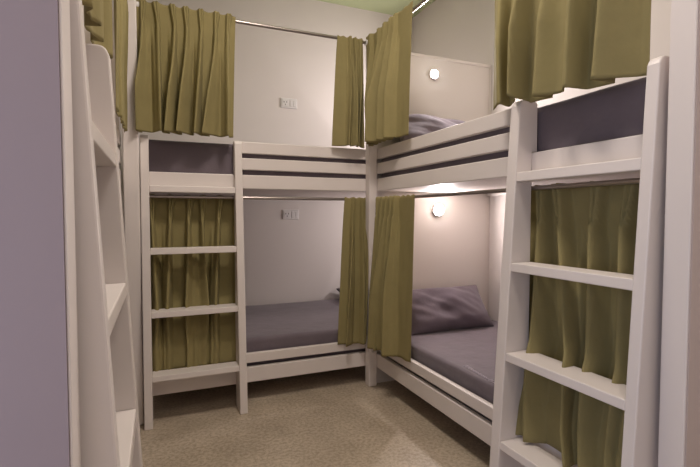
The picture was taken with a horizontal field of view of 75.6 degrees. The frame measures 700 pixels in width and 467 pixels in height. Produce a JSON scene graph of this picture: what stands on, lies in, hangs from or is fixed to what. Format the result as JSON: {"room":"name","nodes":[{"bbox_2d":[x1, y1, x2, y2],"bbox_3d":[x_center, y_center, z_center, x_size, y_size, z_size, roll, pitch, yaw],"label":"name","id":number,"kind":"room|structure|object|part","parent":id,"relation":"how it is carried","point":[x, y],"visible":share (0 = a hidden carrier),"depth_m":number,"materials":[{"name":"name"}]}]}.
{"room":"dormitory","nodes":[
{"label":"dormitory","id":0,"kind":"room"},
{"bbox_2d":[0,0,69,466],"bbox_3d":[-0.872,-0.396,0.438,1.010,3.024,0.065,-1,3,-23],"label":"door","id":1,"kind":"structure","parent":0,"point":[34,404],"depth_m":0.61,"materials":[{"name":"purple paint"}]},
{"bbox_2d":[58,0,80,466],"bbox_3d":[-0.406,-0.404,0.638,0.004,3.024,0.066,-1,3,-23],"label":"trim","id":2,"kind":"structure","parent":1,"relation":"attached to","point":[63,5],"depth_m":0.64,"materials":[{"name":"white paint"}]},
{"bbox_2d":[112,0,411,318],"bbox_3d":[-0.996,-0.532,3.799,3.644,3.024,0.120,-1,3,-23],"label":"wall","id":3,"kind":"structure","parent":0,"point":[289,260],"depth_m":3.92,"materials":[{"name":"paint"}]},
{"bbox_2d":[281,98,296,108],"bbox_3d":[-0.527,-1.126,3.901,0.146,0.086,0.014,-1,3,-23],"label":"wall socket","id":4,"kind":"object","parent":3,"relation":"attached to","point":[285,102],"visible":1,"depth_m":3.90,"materials":[{"name":"white plastic"}]},
{"bbox_2d":[282,99,288,106],"bbox_3d":[-0.556,-1.125,3.885,0.058,0.064,0.004,-1,3,-23],"label":"outlet","id":5,"kind":"object","parent":4,"relation":"attached to","point":[285,102],"depth_m":3.88,"materials":[{"name":"grey plastic"}]},
{"bbox_2d":[282,210,298,219],"bbox_3d":[-0.518,-0.166,3.944,0.146,0.086,0.014,-1,3,-23],"label":"wall socket","id":6,"kind":"object","parent":3,"relation":"attached to","point":[286,214],"visible":1,"depth_m":3.94,"materials":[{"name":"white plastic"}]},
{"bbox_2d":[284,211,289,217],"bbox_3d":[-0.547,-0.165,3.927,0.058,0.064,0.004,-1,3,-23],"label":"outlet","id":7,"kind":"object","parent":6,"relation":"attached to","point":[286,213],"depth_m":3.93,"materials":[{"name":"grey plastic"}]},
{"bbox_2d":[140,366,490,466],"bbox_3d":[-0.109,1.123,1.770,3.644,0.120,4.669,-1,3,-23],"label":"floor","id":8,"kind":"structure","parent":0,"point":[332,418],"depth_m":2.39,"materials":[{"name":"beige carpet"}]},
{"bbox_2d":[82,5,119,168],"bbox_3d":[-1.669,-0.076,2.253,0.942,2.237,0.022,-1,3,-23],"label":"board","id":9,"kind":"object","parent":8,"relation":"on","point":[87,33],"visible":0.02,"depth_m":2.38,"materials":[{"name":"beige wood"}]},
{"bbox_2d":[69,0,143,466],"bbox_3d":[-1.215,-0.065,1.391,1.091,2.285,1.918,-1,3,-23],"label":"bunk bed","id":10,"kind":"object","parent":8,"relation":"on","point":[108,247],"visible":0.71,"depth_m":1.06,"materials":[{"name":"white paint"}]},
{"bbox_3d":[-0.978,-0.473,1.791,0.030,0.068,1.337,-1,3,-23],"label":"guard rail","id":11,"kind":"part","parent":10,"relation":"part of","materials":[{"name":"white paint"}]},
{"bbox_3d":[-0.978,-0.377,1.794,0.030,0.069,1.337,-1,3,-23],"label":"guard rail","id":12,"kind":"part","parent":10,"relation":"part of","materials":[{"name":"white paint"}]},
{"bbox_3d":[-1.165,-0.106,2.415,0.077,2.285,0.070,-1,3,-23],"label":"post","id":13,"kind":"part","parent":10,"relation":"part of","materials":[{"name":"white paint"}]},
{"bbox_3d":[-0.825,-1.174,1.472,0.038,0.038,1.850,-1,3,-23],"label":"curtain rod","id":14,"kind":"object","parent":10,"relation":"attached to","visible":0},
{"bbox_2d":[82,0,112,58],"bbox_3d":[-0.597,-0.838,1.026,0.042,0.685,0.715,-1,3,-23],"label":"curtain","id":15,"kind":"object","parent":14,"relation":"hanging from","point":[97,13],"visible":0.91,"depth_m":1.18,"materials":[{"name":"green fabric"}]},
{"bbox_2d":[114,0,128,132],"bbox_3d":[-1.043,-0.867,2.069,0.032,0.712,0.575,-1,3,-23],"label":"curtain","id":16,"kind":"object","parent":14,"relation":"hanging from","point":[121,14],"visible":1,"depth_m":1.97,"materials":[{"name":"green fabric"}]},
{"bbox_2d":[140,54,376,430],"bbox_3d":[-0.454,-0.136,3.275,1.920,2.275,1.259,-1,3,-23],"label":"bunk bed","id":17,"kind":"object","parent":8,"relation":"on","point":[162,382],"visible":0.7,"depth_m":2.66,"materials":[{"name":"white paint"}]},
{"bbox_2d":[140,193,344,200],"bbox_3d":[-0.503,-0.215,2.745,1.420,0.034,0.034,-1,3,-23],"label":"curtain rod","id":18,"kind":"object","parent":17,"relation":"attached to","point":[150,196],"visible":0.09,"depth_m":2.69,"materials":[{"name":"silver metal"}]},
{"bbox_2d":[149,194,235,370],"bbox_3d":[-0.885,0.273,2.602,0.550,0.993,0.124,-1,3,-23],"label":"curtain","id":19,"kind":"object","parent":18,"relation":"hanging from","point":[197,279],"visible":0.76,"depth_m":2.61,"materials":[{"name":"green fabric"}]},
{"bbox_2d":[136,1,367,45],"bbox_3d":[-0.509,-1.221,2.653,1.351,0.038,0.038,-1,3,-23],"label":"curtain rod","id":20,"kind":"object","parent":17,"relation":"attached to","point":[365,42],"visible":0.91,"depth_m":2.70,"materials":[{"name":"silver metal"}]},
{"bbox_2d":[135,0,235,137],"bbox_3d":[-0.875,-0.889,2.442,0.525,0.698,0.106,-1,3,-23],"label":"curtain","id":21,"kind":"object","parent":20,"relation":"hanging from","point":[184,78],"visible":0.99,"depth_m":2.45,"materials":[{"name":"green fabric"}]},
{"bbox_2d":[332,35,364,147],"bbox_3d":[0.003,-0.896,2.832,0.226,0.695,0.072,-1,3,-23],"label":"curtain","id":22,"kind":"object","parent":20,"relation":"hanging from","point":[348,109],"visible":1,"depth_m":2.84,"materials":[{"name":"green fabric"}]},
{"bbox_3d":[-0.273,-0.314,2.838,1.920,0.082,0.030,-1,3,-23],"label":"rail","id":23,"kind":"part","parent":17,"relation":"part of","materials":[{"name":"white paint"}]},
{"bbox_3d":[-0.273,0.747,2.881,1.920,0.058,0.030,-1,3,-23],"label":"rail","id":24,"kind":"part","parent":17,"relation":"part of","materials":[{"name":"white paint"}]},
{"bbox_2d":[149,139,365,178],"bbox_3d":[-0.481,-0.437,3.340,1.890,0.250,1.056,-1,3,-23],"label":"mattress","id":25,"kind":"object","parent":17,"relation":"on","point":[164,156],"visible":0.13,"depth_m":2.62,"materials":[{"name":"grey fabric"}]},
{"bbox_3d":[-0.273,0.848,2.885,1.920,0.093,0.030,-1,3,-23],"label":"rail","id":26,"kind":"part","parent":17,"relation":"part of","materials":[{"name":"white paint"}]},
{"bbox_3d":[-0.018,-0.519,2.938,1.367,0.068,0.030,-1,3,-23],"label":"guard rail","id":27,"kind":"part","parent":17,"relation":"part of","materials":[{"name":"white paint"}]},
{"bbox_3d":[-0.018,-0.423,2.942,1.367,0.069,0.030,-1,3,-23],"label":"guard rail","id":28,"kind":"part","parent":17,"relation":"part of","materials":[{"name":"white paint"}]},
{"bbox_2d":[245,299,364,365],"bbox_3d":[-0.484,0.712,3.391,1.890,0.191,1.045,-1,3,-23],"label":"mattress","id":29,"kind":"object","parent":17,"relation":"on","point":[295,324],"visible":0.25,"depth_m":3.05,"materials":[{"name":"grey fabric"}]},
{"bbox_2d":[338,197,368,346],"bbox_3d":[0.044,0.244,2.940,0.250,0.962,0.082,-1,3,-23],"label":"curtain","id":30,"kind":"object","parent":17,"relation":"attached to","point":[353,299],"visible":0.91,"depth_m":2.94,"materials":[{"name":"green fabric"}]},
{"bbox_3d":[0.141,-0.124,2.972,0.060,2.275,0.060,-1,3,-23],"label":"post","id":31,"kind":"part","parent":17,"relation":"part of","materials":[{"name":"white paint"}]},
{"bbox_2d":[377,52,491,382],"bbox_3d":[0.599,-0.113,3.188,0.952,2.237,0.022,-1,3,-23],"label":"wall","id":32,"kind":"structure","parent":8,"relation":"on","point":[451,249],"depth_m":3.22,"materials":[{"name":"beige paint"}]},
{"bbox_2d":[429,69,437,79],"bbox_3d":[0.582,-1.100,3.114,0.069,0.069,0.033,-1,3,-23],"label":"reading lamp","id":33,"kind":"object","parent":32,"relation":"attached to","point":[433,74],"visible":1,"depth_m":3.10,"materials":[{"name":"white plastic"}]},
{"bbox_2d":[432,203,443,216],"bbox_3d":[0.625,-0.166,3.167,0.094,0.094,0.039,-1,3,-23],"label":"reading lamp","id":34,"kind":"object","parent":32,"relation":"attached to","point":[437,209],"visible":1,"depth_m":3.15,"materials":[{"name":"white plastic"}]},
{"bbox_3d":[0.599,-1.220,3.143,0.952,0.022,0.022,-1,3,-23],"label":"trim","id":35,"kind":"part","parent":32,"relation":"part of","materials":[{"name":"beige"}]},
{"bbox_3d":[1.033,-0.889,3.330,0.018,0.655,0.004,-1,3,-23],"label":"edge trim","id":36,"kind":"part","parent":32,"relation":"part of","materials":[{"name":"beige wood"}]},
{"bbox_2d":[377,56,668,466],"bbox_3d":[0.898,0.257,2.288,1.099,1.570,1.897,-1,3,-23],"label":"bunk bed","id":37,"kind":"object","parent":8,"relation":"on","point":[643,156],"visible":0.76,"depth_m":1.69,"materials":[{"name":"white paint"}]},
{"bbox_2d":[412,0,427,12],"bbox_3d":[0.515,-1.197,2.044,0.038,0.038,1.860,-1,3,-23],"label":"curtain rod","id":38,"kind":"object","parent":37,"relation":"attached to","point":[422,2],"visible":0.41,"depth_m":2.38,"materials":[{"name":"silver metal"}]},
{"bbox_2d":[364,1,412,145],"bbox_3d":[0.175,-0.907,2.669,0.126,0.715,0.543,-1,3,-23],"label":"curtain","id":39,"kind":"object","parent":38,"relation":"hanging from","point":[388,50],"visible":1,"depth_m":2.59,"materials":[{"name":"green fabric"}]},
{"bbox_2d":[493,0,650,109],"bbox_3d":[0.674,-0.828,1.521,0.103,0.744,0.630,-1,3,-23],"label":"curtain","id":40,"kind":"object","parent":38,"relation":"hanging from","point":[543,48],"visible":0.99,"depth_m":1.45,"materials":[{"name":"green fabric"}]},
{"bbox_3d":[0.548,0.877,2.164,0.030,0.093,1.897,-1,3,-23],"label":"rail","id":41,"kind":"part","parent":37,"relation":"part of","materials":[{"name":"white paint"}]},
{"bbox_2d":[386,320,497,421],"bbox_3d":[0.984,0.757,2.349,0.890,0.185,1.870,-1,3,-23],"label":"mattress","id":42,"kind":"object","parent":37,"relation":"on","point":[466,357],"visible":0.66,"depth_m":2.49,"materials":[{"name":"grey"}]},
{"bbox_2d":[411,285,493,334],"bbox_3d":[0.655,0.511,3.079,0.660,0.277,0.259,-1,2,-21],"label":"pillow","id":43,"kind":"object","parent":42,"relation":"on","point":[438,309],"visible":0.93,"depth_m":3.00,"materials":[{"name":"grey fabric"}]},
{"bbox_3d":[0.435,-0.401,2.381,0.030,0.069,1.316,-1,3,-23],"label":"guard rail","id":44,"kind":"part","parent":37,"relation":"part of","materials":[{"name":"white paint"}]},
{"bbox_3d":[0.435,-0.496,2.377,0.030,0.068,1.316,-1,3,-23],"label":"guard rail","id":45,"kind":"part","parent":37,"relation":"part of","materials":[{"name":"white paint"}]},
{"bbox_3d":[0.548,0.776,2.160,0.030,0.058,1.897,-1,3,-23],"label":"rail","id":46,"kind":"part","parent":37,"relation":"part of","materials":[{"name":"white paint"}]},
{"bbox_3d":[0.548,-0.284,2.118,0.030,0.082,1.897,-1,3,-23],"label":"rail","id":47,"kind":"part","parent":37,"relation":"part of","materials":[{"name":"white paint"}]},
{"bbox_2d":[381,77,645,177],"bbox_3d":[0.979,-0.394,2.300,0.901,0.248,1.870,-1,3,-23],"label":"mattress","id":48,"kind":"object","parent":37,"relation":"on","point":[617,111],"visible":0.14,"depth_m":1.56,"materials":[{"name":"grey fabric"}]},
{"bbox_2d":[399,114,464,141],"bbox_3d":[0.589,-0.655,2.994,0.677,0.266,0.268,-1,3,-25],"label":"pillow","id":49,"kind":"object","parent":48,"relation":"on","point":[419,124],"visible":0.23,"depth_m":2.89,"materials":[{"name":"grey fabric"}]},
{"bbox_2d":[415,178,639,197],"bbox_3d":[0.549,-0.190,2.120,0.034,0.034,1.898,-1,3,-23],"label":"curtain rod","id":50,"kind":"object","parent":37,"relation":"attached to","point":[630,180],"visible":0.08,"depth_m":1.64,"materials":[{"name":"silver metal"}]},
{"bbox_2d":[367,194,414,362],"bbox_3d":[0.214,0.251,2.734,0.133,0.959,0.456,-1,3,-23],"label":"curtain","id":51,"kind":"object","parent":50,"relation":"hanging from","point":[391,281],"visible":1,"depth_m":2.67,"materials":[{"name":"green fabric"}]},
{"bbox_2d":[515,181,638,466],"bbox_3d":[0.758,0.302,1.599,0.158,0.971,0.701,-1,3,-23],"label":"curtain","id":52,"kind":"object","parent":50,"relation":"hanging from","point":[584,326],"visible":0.63,"depth_m":1.54,"materials":[{"name":"green fabric"}]},
{"bbox_2d":[318,0,434,17],"bbox_3d":[-0.109,-2.018,1.643,3.644,0.120,4.669,-1,3,-23],"label":"ceiling","id":53,"kind":"structure","parent":0,"point":[390,7],"depth_m":4.05,"materials":[{"name":"green paint"}]},
{"bbox_2d":[412,0,670,320],"bbox_3d":[1.513,-0.475,2.393,0.120,3.024,4.429,-1,3,-23],"label":"wall","id":54,"kind":"structure","parent":0,"point":[463,30],"depth_m":3.38,"materials":[{"name":"paint"}]},
{"bbox_2d":[684,0,699,466],"bbox_3d":[1.334,-0.434,1.371,1.007,3.024,0.065,-1,3,-23],"label":"wall","id":55,"kind":"structure","parent":0,"point":[692,432],"depth_m":1.18,"materials":[{"name":"beige paint"}]},
{"bbox_2d":[658,0,698,466],"bbox_3d":[0.866,-0.426,1.176,0.007,3.024,0.066,-1,3,-23],"label":"trim","id":56,"kind":"structure","parent":55,"relation":"attached to","point":[684,13],"depth_m":1.19,"materials":[{"name":"white paint"}]}
]}

